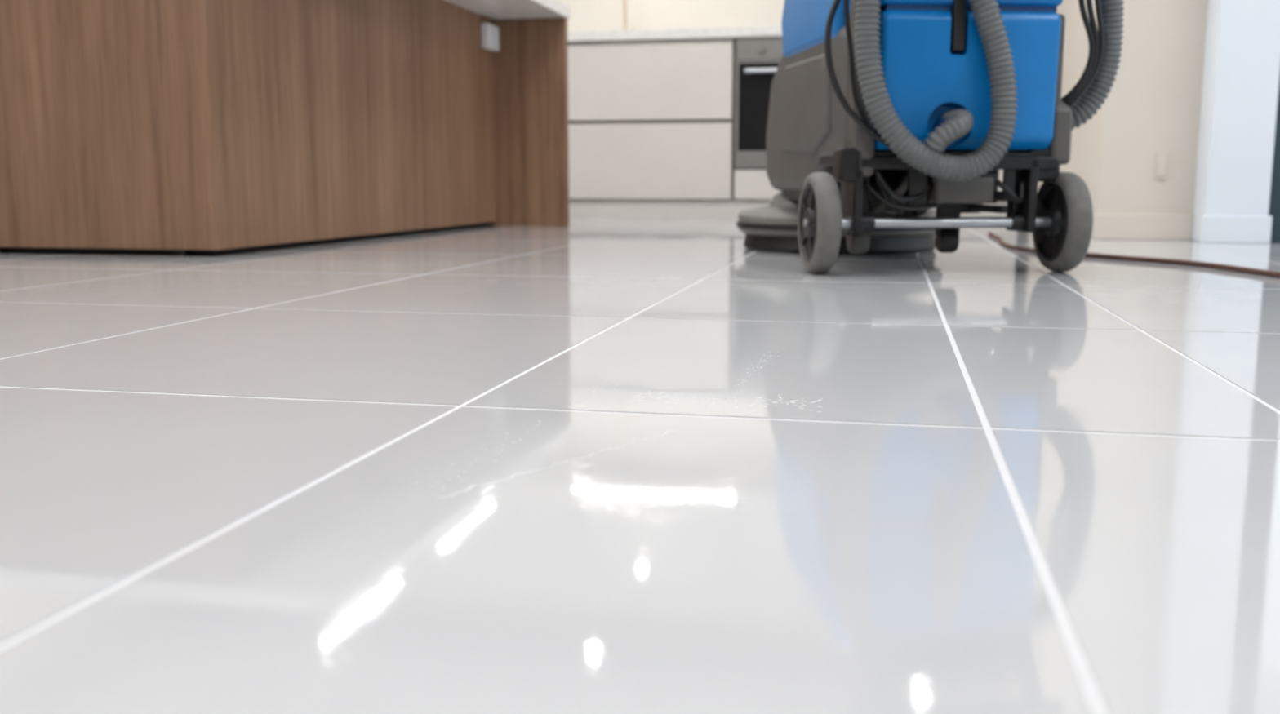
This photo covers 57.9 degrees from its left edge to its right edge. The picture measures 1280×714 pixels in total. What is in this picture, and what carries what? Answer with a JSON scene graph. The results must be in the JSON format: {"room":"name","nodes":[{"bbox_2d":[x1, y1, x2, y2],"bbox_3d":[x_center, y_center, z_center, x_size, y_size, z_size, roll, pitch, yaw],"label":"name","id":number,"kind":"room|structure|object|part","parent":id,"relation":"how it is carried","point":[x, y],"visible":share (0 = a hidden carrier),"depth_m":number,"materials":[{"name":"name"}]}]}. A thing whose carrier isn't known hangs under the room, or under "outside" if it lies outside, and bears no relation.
{"room":"kitchen","nodes":[
{"label":"kitchen","id":0,"kind":"room"},
{"bbox_2d":[622,0,636,30],"bbox_3d":[-0.078,-1.882,6.237,0.090,0.328,0.221,2,9,12],"label":"tap","id":1,"kind":"object","parent":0,"point":[624,2],"depth_m":6.32,"materials":[{"name":"beige"}]},
{"bbox_2d":[0,217,1279,713],"bbox_3d":[-0.259,-0.022,1.681,7.700,0.080,10.750,2,9,12],"label":"floor","id":2,"kind":"structure","parent":0,"point":[1018,485],"depth_m":0.75,"materials":[{"name":"tile"}]},
{"bbox_2d":[0,0,570,256],"bbox_3d":[-1.580,-0.891,4.083,2.155,0.918,2.242,2,9,12],"label":"kitchen island","id":3,"kind":"object","parent":2,"relation":"on","point":[167,127],"visible":1,"depth_m":3.17,"materials":[{"name":"brown wood"}]},
{"bbox_2d":[480,22,499,51],"bbox_3d":[-0.622,-1.333,4.822,0.038,0.100,0.140,2,9,12],"label":"power outlet","id":4,"kind":"object","parent":3,"relation":"attached to","point":[490,33],"visible":1,"depth_m":4.77,"materials":[{"name":"white plastic"}]},
{"bbox_2d":[490,28,498,45],"bbox_3d":[-0.605,-1.332,4.819,0.004,0.060,0.090,2,9,12],"label":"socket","id":5,"kind":"object","parent":4,"relation":"attached to","point":[494,32],"depth_m":4.82,"materials":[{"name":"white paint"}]},
{"bbox_2d":[445,0,570,19],"bbox_3d":[-1.580,-1.320,4.018,2.155,0.050,2.242,2,9,12],"label":"island countertop","id":6,"kind":"structure","parent":3,"relation":"on","point":[491,9],"depth_m":4.62,"materials":[{"name":"stone"}]},
{"bbox_3d":[-1.339,-1.026,5.137,2.105,0.868,0.040,2,9,12],"label":"panel","id":7,"kind":"part","parent":3,"relation":"part of","materials":[{"name":"brown wood"}]},
{"bbox_2d":[413,355,822,506],"bbox_3d":[0.035,0.041,0.999,0.244,0.001,0.654,2,9,12],"label":"water droplets","id":8,"kind":"object","parent":2,"relation":"on","point":[468,488],"visible":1,"depth_m":0.83},
{"bbox_2d":[567,25,1007,218],"bbox_3d":[-0.533,-1.259,6.394,5.070,0.952,0.705,2,9,12],"label":"kitchen cabinets","id":9,"kind":"object","parent":2,"relation":"on","point":[651,113],"visible":0.12,"depth_m":5.93,"materials":[{"name":"white laminate"}]},
{"bbox_3d":[0.028,-1.604,5.899,0.894,0.016,0.008,2,9,12],"label":"finger rail","id":10,"kind":"part","parent":9,"relation":"part of","materials":[{"name":"metal"}]},
{"bbox_3d":[0.027,-1.408,5.923,0.894,0.380,0.020,2,9,12],"label":"drawer","id":11,"kind":"part","parent":9,"relation":"part of","materials":[{"name":"laminate"}]},
{"bbox_3d":[0.027,-1.011,5.983,0.894,0.386,0.020,2,9,12],"label":"drawer","id":12,"kind":"part","parent":9,"relation":"part of","materials":[{"name":"laminate"}]},
{"bbox_2d":[567,25,782,42],"bbox_3d":[-0.533,-1.704,6.327,5.070,0.050,0.705,2,9,12],"label":"countertop","id":13,"kind":"structure","parent":9,"relation":"on","point":[714,33],"depth_m":5.83,"materials":[{"name":"stone"}]},
{"bbox_3d":[0.785,-0.870,5.841,0.620,0.150,0.020,2,9,12],"label":"drawer under oven","id":14,"kind":"part","parent":9,"relation":"part of","materials":[{"name":"laminate"}]},
{"bbox_2d":[734,36,783,169],"bbox_3d":[0.825,-1.297,5.969,0.616,0.644,0.532,2,9,12],"label":"built-in oven","id":15,"kind":"object","parent":9,"relation":"in","point":[757,59],"visible":0.34,"depth_m":5.80,"materials":[{"name":"glass"}]},
{"bbox_3d":[0.781,-1.248,5.763,0.584,0.430,0.004,2,9,12],"label":"door glass","id":16,"kind":"part","parent":15,"relation":"part of","materials":[{"name":"black glass"}]},
{"bbox_3d":[0.784,-1.532,5.734,0.616,0.110,0.018,2,9,12],"label":"control panel","id":17,"kind":"part","parent":15,"relation":"part of","materials":[{"name":"metal"}]},
{"bbox_3d":[0.771,-1.415,5.700,0.516,0.024,0.024,2,9,12],"label":"handle","id":18,"kind":"part","parent":15,"relation":"part of","materials":[{"name":"metal"}]},
{"bbox_3d":[0.604,-1.535,5.753,0.040,0.040,0.020,2,9,12],"label":"knob","id":19,"kind":"part","parent":15,"relation":"part of","materials":[{"name":"metal"}]},
{"bbox_3d":[1.470,-0.965,5.680,0.754,0.386,0.020,2,9,12],"label":"drawer","id":20,"kind":"part","parent":9,"relation":"part of","materials":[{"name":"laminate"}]},
{"bbox_2d":[736,0,1124,273],"bbox_3d":[0.642,-0.713,2.870,0.684,0.929,1.299,-1,9,-4],"label":"machine","id":21,"kind":"object","parent":2,"relation":"on","point":[883,114],"visible":1,"depth_m":2.38,"materials":[{"name":"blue plastic"}]},
{"bbox_3d":[0.613,-0.608,2.811,0.461,0.230,0.574,-1,9,-4],"label":"flank moulding","id":22,"kind":"part","parent":21,"relation":"part of","materials":[{"name":"grey plastic"}]},
{"bbox_3d":[0.614,-0.910,2.732,0.397,0.357,0.801,-1,9,-4],"label":"recovery tank","id":23,"kind":"part","parent":21,"relation":"part of","materials":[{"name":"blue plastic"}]},
{"bbox_3d":[0.455,-0.572,2.384,0.048,0.395,0.089,-1,9,-4],"label":"corner post","id":24,"kind":"part","parent":21,"relation":"part of","materials":[{"name":"grey plastic"}]},
{"bbox_3d":[0.517,-0.351,2.702,0.015,0.015,0.620,-1,9,-4],"label":"squeegee lift arm","id":25,"kind":"part","parent":21,"relation":"part of","materials":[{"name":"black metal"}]},
{"bbox_3d":[0.549,-0.364,2.571,0.160,0.116,0.116,-1,9,-4],"label":"vacuum motor","id":26,"kind":"part","parent":21,"relation":"part of","materials":[{"name":"black plastic"}]},
{"bbox_3d":[0.577,-0.355,2.407,0.040,0.090,0.010,-1,9,-4],"label":"hanger plate","id":27,"kind":"part","parent":21,"relation":"part of","materials":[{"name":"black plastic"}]},
{"bbox_3d":[0.625,-0.458,2.704,0.435,0.025,0.640,-1,9,-4],"label":"chassis plate","id":28,"kind":"part","parent":21,"relation":"part of","materials":[{"name":"black metal"}]},
{"bbox_3d":[0.736,-0.354,2.719,0.015,0.015,0.620,-1,9,-4],"label":"squeegee lift arm","id":29,"kind":"part","parent":21,"relation":"part of","materials":[{"name":"black metal"}]},
{"bbox_3d":[0.662,-0.572,2.419,0.366,0.276,0.175,-1,9,-4],"label":"solution tank","id":30,"kind":"part","parent":21,"relation":"part of","materials":[{"name":"blue plastic"}]},
{"bbox_3d":[0.662,-0.835,2.369,0.380,0.238,0.155,-1,9,-4],"label":"recovery tank lid","id":31,"kind":"part","parent":21,"relation":"part of","materials":[{"name":"blue plastic"}]},
{"bbox_3d":[0.769,-0.364,2.416,0.025,0.075,0.010,-1,9,-4],"label":"hanger plate","id":32,"kind":"part","parent":21,"relation":"part of","materials":[{"name":"black plastic"}]},
{"bbox_3d":[0.867,-0.477,2.462,0.044,0.135,0.150,-1,9,-4],"label":"corner post","id":33,"kind":"part","parent":21,"relation":"part of","materials":[{"name":"grey plastic"}]},
{"bbox_2d":[987,231,1279,278],"bbox_3d":[1.196,-0.258,2.929,0.259,0.012,2.484,0,9,-3],"label":"power cord","id":34,"kind":"object","parent":2,"relation":"on","point":[1148,260],"visible":0.87,"depth_m":2.69,"materials":[{"name":"brown rubber"}]},
{"bbox_2d":[1191,0,1279,241],"bbox_3d":[1.906,-1.673,3.628,0.183,2.600,0.400,2,9,12],"label":"column","id":35,"kind":"structure","parent":2,"relation":"on","point":[1242,65],"depth_m":3.58,"materials":[{"name":"white paint"}]},
{"bbox_2d":[1200,215,1272,243],"bbox_3d":[1.861,-0.399,3.616,0.200,0.085,0.015,2,9,12],"label":"baseboard","id":36,"kind":"structure","parent":35,"relation":"attached to","point":[1214,228],"depth_m":3.61,"materials":[{"name":"white paint"}]},
{"bbox_2d":[1270,226,1279,242],"bbox_3d":[2.968,-0.358,3.464,2.040,0.050,0.070,2,9,12],"label":"sill","id":37,"kind":"structure","parent":2,"relation":"on","point":[1275,231],"depth_m":3.63,"materials":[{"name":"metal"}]},
{"bbox_2d":[1268,76,1279,226],"bbox_3d":[2.014,-1.496,3.497,0.090,2.190,0.070,2,9,12],"label":"stile","id":38,"kind":"object","parent":37,"relation":"on","point":[1274,199],"visible":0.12,"depth_m":3.61,"materials":[{"name":"metal"}]},
{"bbox_2d":[558,0,784,200],"bbox_3d":[-0.382,-2.133,6.666,5.220,2.600,0.120,2,9,12],"label":"wall","id":39,"kind":"structure","parent":0,"point":[585,15],"depth_m":6.52,"materials":[{"name":"beige paint"}]},
{"bbox_2d":[1037,0,1208,238],"bbox_3d":[1.924,-1.857,4.847,0.295,2.600,2.520,2,9,12],"label":"wall","id":40,"kind":"structure","parent":0,"point":[1153,105],"depth_m":3.77,"materials":[{"name":"beige paint"}]},
{"bbox_2d":[1093,213,1194,240],"bbox_3d":[1.655,-0.428,3.811,0.305,0.085,0.015,2,9,12],"label":"baseboard","id":41,"kind":"structure","parent":40,"relation":"attached to","point":[1106,226],"depth_m":3.80,"materials":[{"name":"beige paint"}]},
{"bbox_2d":[1155,151,1168,178],"bbox_3d":[1.700,-0.625,3.773,0.036,0.085,0.010,2,9,12],"label":"wall outlet","id":42,"kind":"object","parent":40,"relation":"attached to","point":[1162,157],"visible":1,"depth_m":3.77,"materials":[{"name":"beige paint"}]}
]}

